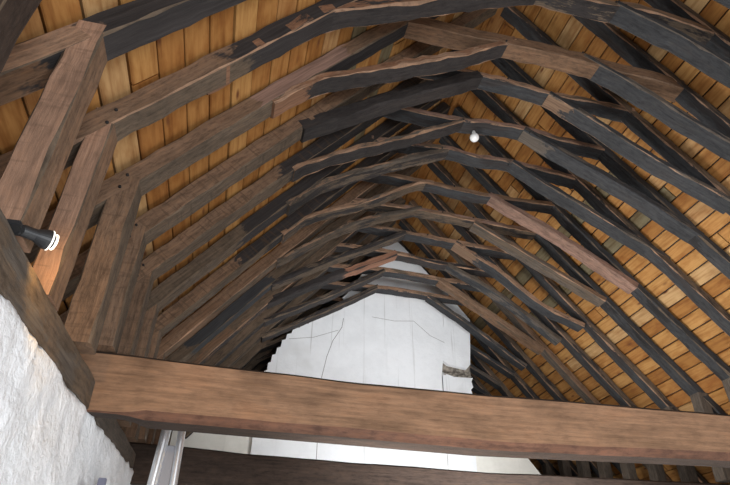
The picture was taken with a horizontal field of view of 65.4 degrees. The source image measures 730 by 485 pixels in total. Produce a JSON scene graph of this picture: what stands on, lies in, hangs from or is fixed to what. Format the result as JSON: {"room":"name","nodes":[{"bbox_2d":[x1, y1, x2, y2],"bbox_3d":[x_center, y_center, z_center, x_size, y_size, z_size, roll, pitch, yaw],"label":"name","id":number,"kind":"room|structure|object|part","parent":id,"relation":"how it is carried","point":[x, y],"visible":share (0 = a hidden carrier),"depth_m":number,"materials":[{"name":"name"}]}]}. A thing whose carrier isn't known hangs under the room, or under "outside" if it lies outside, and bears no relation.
{"room":"timber-roofed hall","nodes":[
{"label":"timber-roofed hall","id":0,"kind":"room"},
{"bbox_2d":[0,295,133,484],"bbox_3d":[-2.451,2.700,3.894,1.009,2.986,10.120,8,-34,-11],"label":"wall","id":1,"kind":"structure","parent":0,"point":[48,436],"depth_m":2.52,"materials":[{"name":"white paint"}]},
{"bbox_2d":[0,209,94,408],"bbox_3d":[-1.483,0.001,1.867,0.543,0.366,3.482,8,-34,-11],"label":"wall plate","id":2,"kind":"object","parent":1,"relation":"on","point":[20,284],"visible":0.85,"depth_m":2.33,"materials":[{"name":"brown wood"}]},
{"bbox_2d":[0,0,41,73],"bbox_3d":[2.042,-1.922,3.581,8.167,4.997,0.194,8,-34,-11],"label":"roof truss","id":3,"kind":"object","parent":2,"relation":"on","point":[14,14],"visible":1,"depth_m":1.89,"materials":[{"name":"brown wood"}]},
{"bbox_2d":[7,219,58,249],"bbox_3d":[-1.191,-0.039,2.030,0.086,0.078,0.189,-18,-38,26],"label":"spotlight","id":4,"kind":"object","parent":2,"relation":"attached to","point":[45,239],"visible":0.97,"depth_m":2.03,"materials":[{"name":"grey plastic"}]},
{"bbox_3d":[-1.141,0.000,2.088,0.062,0.062,0.011,-25,-42,33],"label":"bulb","id":5,"kind":"part","parent":4,"relation":"part of","materials":[{"name":"white glass"}]},
{"bbox_2d":[24,15,729,354],"bbox_3d":[1.683,-1.059,4.938,8.144,4.931,0.200,8,-34,-11],"label":"roof truss","id":6,"kind":"object","parent":2,"relation":"on","point":[646,85],"visible":0.89,"depth_m":4.69,"materials":[{"name":"brown wood"}]},
{"bbox_3d":[-1.496,0.087,3.282,0.160,1.110,0.167,8,-34,-11],"label":"post","id":7,"kind":"part","parent":6,"relation":"part of","materials":[{"name":"brown wood"}]},
{"bbox_2d":[97,478,106,484],"bbox_3d":[-1.668,1.486,3.503,0.050,0.154,0.495,8,-34,-11],"label":"wall bracket","id":8,"kind":"object","parent":1,"relation":"attached to","point":[101,481],"visible":1,"depth_m":3.71,"materials":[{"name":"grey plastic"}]},
{"bbox_2d":[94,417,135,468],"bbox_3d":[-2.160,1.490,4.366,0.539,0.258,1.969,8,-34,-11],"label":"wall plate","id":9,"kind":"object","parent":1,"relation":"on","point":[111,428],"visible":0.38,"depth_m":4.34,"materials":[{"name":"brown wood"}]},
{"bbox_2d":[121,102,729,441],"bbox_3d":[1.186,0.112,6.732,8.140,4.898,0.200,8,-34,-11],"label":"roof truss","id":10,"kind":"object","parent":9,"relation":"on","point":[591,253],"visible":0.74,"depth_m":6.93,"materials":[{"name":"brown wood"}]},
{"bbox_3d":[-1.996,1.238,5.090,0.145,1.022,0.169,8,-34,-11],"label":"post","id":11,"kind":"part","parent":10,"relation":"part of","materials":[{"name":"brown wood"}]},
{"bbox_3d":[4.244,2.080,6.269,0.144,1.182,0.159,8,-34,-11],"label":"post","id":12,"kind":"part","parent":10,"relation":"part of","materials":[{"name":"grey wood"}]},
{"bbox_2d":[80,351,729,467],"bbox_3d":[1.555,1.353,4.111,7.425,0.418,0.224,8,-34,-11],"label":"tie beam","id":13,"kind":"structure","parent":1,"relation":"on","point":[151,393],"depth_m":3.75,"materials":[{"name":"brown wood"}]},
{"bbox_2d":[61,6,729,352],"bbox_3d":[1.563,-0.809,5.415,8.134,4.820,0.198,8,-34,-11],"label":"roof truss","id":14,"kind":"object","parent":13,"relation":"on","point":[340,110],"visible":0.77,"depth_m":5.56,"materials":[{"name":"brown wood"}]},
{"bbox_3d":[-1.613,0.297,3.788,0.128,0.898,0.171,8,-34,-11],"label":"post","id":15,"kind":"part","parent":14,"relation":"part of","materials":[{"name":"brown wood"}]},
{"bbox_2d":[147,430,185,484],"bbox_3d":[-1.379,2.316,3.228,0.371,2.880,0.066,8,-34,-11],"label":"ladder","id":16,"kind":"object","parent":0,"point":[165,468],"visible":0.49,"depth_m":3.80,"materials":[{"name":"silver metal"}]},
{"bbox_3d":[-1.448,2.306,3.215,0.229,2.880,0.066,8,-34,-11],"label":"rail","id":17,"kind":"part","parent":16,"relation":"part of","materials":[{"name":"silver metal"}]},
{"bbox_3d":[-1.328,1.500,3.803,0.110,0.275,0.016,8,-34,-11],"label":"stile plate","id":18,"kind":"part","parent":16,"relation":"part of","materials":[{"name":"silver metal"}]},
{"bbox_3d":[-1.254,2.334,3.252,0.113,2.878,0.052,8,-34,-11],"label":"rail","id":19,"kind":"part","parent":16,"relation":"part of","materials":[{"name":"silver metal"}]},
{"bbox_2d":[0,0,483,358],"bbox_3d":[-0.703,-0.798,5.692,4.409,5.283,12.210,8,-34,-11],"label":"ceiling","id":20,"kind":"structure","parent":0,"point":[127,73],"depth_m":3.75,"materials":[{"name":"brown wood"}]},
{"bbox_2d":[170,431,540,474],"bbox_3d":[-0.110,4.213,7.480,6.188,4.515,0.182,8,-34,-11],"label":"wall","id":21,"kind":"structure","parent":0,"point":[228,443],"depth_m":7.89,"materials":[{"name":"white paint"}]},
{"bbox_2d":[250,242,476,471],"bbox_3d":[0.083,3.016,8.279,3.426,7.397,0.231,8,-34,-11],"label":"wall","id":22,"kind":"structure","parent":0,"point":[367,349],"depth_m":9.01,"materials":[{"name":"white paint"}]},
{"bbox_2d":[291,317,427,458],"bbox_3d":[0.058,2.215,8.663,2.554,2.434,0.002,8,-34,-11],"label":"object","id":23,"kind":"structure","parent":22,"relation":"attached to","point":[374,317],"depth_m":8.91,"materials":[{"name":"grey"}]},
{"bbox_2d":[392,0,729,483],"bbox_3d":[3.425,-0.251,6.484,4.372,5.197,12.210,8,-34,-11],"label":"ceiling","id":24,"kind":"structure","parent":0,"point":[566,31],"depth_m":7.12,"materials":[{"name":"brown wood"}]},
{"bbox_2d":[0,0,729,310],"bbox_3d":[1.796,-1.349,4.483,8.168,4.955,0.198,8,-34,-11],"label":"roof truss","id":25,"kind":"object","parent":24,"relation":"attached to","point":[672,26],"visible":0.95,"depth_m":3.68,"materials":[{"name":"brown wood"}]},
{"bbox_3d":[-1.421,-0.207,2.821,0.123,1.131,0.169,8,-34,-11],"label":"post","id":26,"kind":"part","parent":25,"relation":"part of","materials":[{"name":"brown wood"}]},
{"bbox_2d":[0,0,729,252],"bbox_3d":[1.916,-1.635,4.034,8.172,4.976,0.196,8,-34,-11],"label":"roof truss","id":27,"kind":"object","parent":24,"relation":"attached to","point":[69,62],"visible":0.98,"depth_m":2.44,"materials":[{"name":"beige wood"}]},
{"bbox_3d":[-1.288,-0.493,2.370,0.137,1.154,0.170,8,-34,-11],"label":"post","id":28,"kind":"part","parent":27,"relation":"part of","materials":[{"name":"brown wood"}]},
{"bbox_3d":[4.683,3.835,5.135,1.056,2.645,10.120,8,-34,-11],"label":"wall","id":29,"kind":"structure","parent":0,"visible":0},
{"bbox_2d":[129,442,729,484],"bbox_3d":[1.043,2.554,5.950,7.425,0.377,0.279,8,-34,-11],"label":"tie beam","id":30,"kind":"structure","parent":29,"relation":"on","point":[198,466],"depth_m":5.56,"materials":[{"name":"brown wood"}]},
{"bbox_2d":[132,136,729,482],"bbox_3d":[1.060,0.377,7.198,8.146,4.820,0.198,8,-34,-11],"label":"roof truss","id":31,"kind":"object","parent":30,"relation":"on","point":[577,281],"visible":0.73,"depth_m":7.32,"materials":[{"name":"brown wood"}]},
{"bbox_3d":[-2.117,1.484,5.572,0.145,0.898,0.167,8,-34,-11],"label":"post","id":32,"kind":"part","parent":31,"relation":"part of","materials":[{"name":"brown wood"}]},
{"bbox_3d":[4.122,2.304,6.764,0.148,1.006,0.160,8,-34,-11],"label":"post","id":33,"kind":"part","parent":31,"relation":"part of","materials":[{"name":"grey wood"}]},
{"bbox_3d":[4.602,2.480,5.641,0.737,0.162,1.903,8,-34,-11],"label":"wall plate","id":34,"kind":"object","parent":29,"relation":"on","visible":0},
{"bbox_2d":[59,50,729,355],"bbox_3d":[1.437,-0.477,5.844,8.132,4.896,0.210,8,-34,-11],"label":"roof truss","id":35,"kind":"object","parent":34,"relation":"on","point":[630,188],"visible":0.67,"depth_m":6.07,"materials":[{"name":"brown wood"}]},
{"bbox_3d":[-1.738,0.664,4.188,0.142,1.066,0.169,8,-34,-11],"label":"post","id":36,"kind":"part","parent":35,"relation":"part of","materials":[{"name":"brown wood"}]},
{"bbox_2d":[470,130,478,141],"bbox_3d":[1.206,-1.176,6.288,0.104,0.149,0.104,8,-34,-11],"label":"globe lamp","id":37,"kind":"object","parent":35,"relation":"hanging from","point":[474,137],"visible":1,"depth_m":6.24,"materials":[{"name":"white glass"}]},
{"bbox_2d":[116,89,729,426],"bbox_3d":[1.310,-0.185,6.285,8.137,4.897,0.198,8,-34,-11],"label":"roof truss","id":38,"kind":"object","parent":34,"relation":"on","point":[604,217],"visible":0.73,"depth_m":6.51,"materials":[{"name":"brown wood"}]},
{"bbox_3d":[-1.862,0.951,4.640,0.147,1.044,0.170,8,-34,-11],"label":"post","id":39,"kind":"part","parent":38,"relation":"part of","materials":[{"name":"brown wood"}]},
{"bbox_3d":[3.856,4.253,8.306,0.737,0.162,4.043,8,-34,-11],"label":"wall plate","id":40,"kind":"object","parent":29,"relation":"on","visible":0},
{"bbox_2d":[168,219,639,479],"bbox_3d":[0.559,1.605,8.976,8.138,4.897,0.218,8,-34,-11],"label":"roof truss","id":41,"kind":"object","parent":40,"relation":"on","point":[520,360],"visible":0.54,"depth_m":9.25,"materials":[{"name":"brown wood"}]},
{"bbox_3d":[3.617,3.564,8.500,0.145,1.182,0.159,8,-34,-11],"label":"post","id":42,"kind":"part","parent":41,"relation":"part of","materials":[{"name":"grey wood"}]},
{"bbox_2d":[254,274,559,474],"bbox_3d":[0.185,2.487,10.302,8.142,4.896,0.192,8,-34,-11],"label":"roof truss","id":43,"kind":"object","parent":40,"relation":"on","point":[548,468],"visible":0.09,"depth_m":10.18,"materials":[{"name":"brown wood"}]},
{"bbox_3d":[3.245,4.454,9.838,0.144,1.182,0.160,8,-34,-11],"label":"post","id":44,"kind":"part","parent":43,"relation":"part of","materials":[{"name":"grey wood"}]},
{"bbox_2d":[244,256,578,476],"bbox_3d":[0.309,2.191,9.856,8.147,4.896,0.189,8,-34,-11],"label":"roof truss","id":45,"kind":"object","parent":40,"relation":"on","point":[566,467],"visible":0.14,"depth_m":10.08,"materials":[{"name":"brown wood"}]},
{"bbox_3d":[3.369,4.157,9.391,0.147,1.182,0.160,8,-34,-11],"label":"post","id":46,"kind":"part","parent":45,"relation":"part of","materials":[{"name":"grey wood"}]},
{"bbox_2d":[231,236,599,477],"bbox_3d":[0.434,1.894,9.408,8.142,4.895,0.194,8,-34,-11],"label":"roof truss","id":47,"kind":"object","parent":40,"relation":"on","point":[494,360],"visible":0.23,"depth_m":9.61,"materials":[{"name":"brown wood"}]},
{"bbox_3d":[3.493,3.861,8.946,0.147,1.182,0.163,8,-34,-11],"label":"post","id":48,"kind":"part","parent":47,"relation":"part of","materials":[{"name":"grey wood"}]},
{"bbox_2d":[153,187,707,482],"bbox_3d":[0.809,1.003,8.070,8.144,4.896,0.201,8,-34,-11],"label":"roof truss","id":49,"kind":"object","parent":40,"relation":"on","point":[549,329],"visible":0.49,"depth_m":8.26,"materials":[{"name":"brown wood"}]},
{"bbox_3d":[-2.358,2.102,6.449,0.144,0.956,0.169,8,-34,-11],"label":"post","id":50,"kind":"part","parent":49,"relation":"part of","materials":[{"name":"brown wood"}]},
{"bbox_3d":[3.869,2.971,7.608,0.143,1.182,0.160,8,-34,-11],"label":"post","id":51,"kind":"part","parent":49,"relation":"part of","materials":[{"name":"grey wood"}]},
{"bbox_2d":[146,161,729,482],"bbox_3d":[0.930,0.705,7.622,8.147,4.895,0.198,8,-34,-11],"label":"roof truss","id":52,"kind":"object","parent":40,"relation":"on","point":[283,275],"visible":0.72,"depth_m":7.82,"materials":[{"name":"brown wood"}]},
{"bbox_3d":[-2.245,1.813,5.995,0.145,0.978,0.168,8,-34,-11],"label":"post","id":53,"kind":"part","parent":52,"relation":"part of","materials":[{"name":"brown wood"}]},
{"bbox_3d":[3.994,2.674,7.162,0.147,1.182,0.161,8,-34,-11],"label":"post","id":54,"kind":"part","parent":52,"relation":"part of","materials":[{"name":"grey wood"}]},
{"bbox_2d":[204,197,671,480],"bbox_3d":[0.687,1.301,8.517,8.137,4.895,0.192,8,-34,-11],"label":"roof truss","id":55,"kind":"object","parent":40,"relation":"on","point":[521,332],"visible":0.51,"depth_m":8.79,"materials":[{"name":"brown wood"}]},
{"bbox_3d":[3.743,3.267,8.054,0.146,1.182,0.161,8,-34,-11],"label":"post","id":56,"kind":"part","parent":55,"relation":"part of","materials":[{"name":"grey wood"}]}
]}

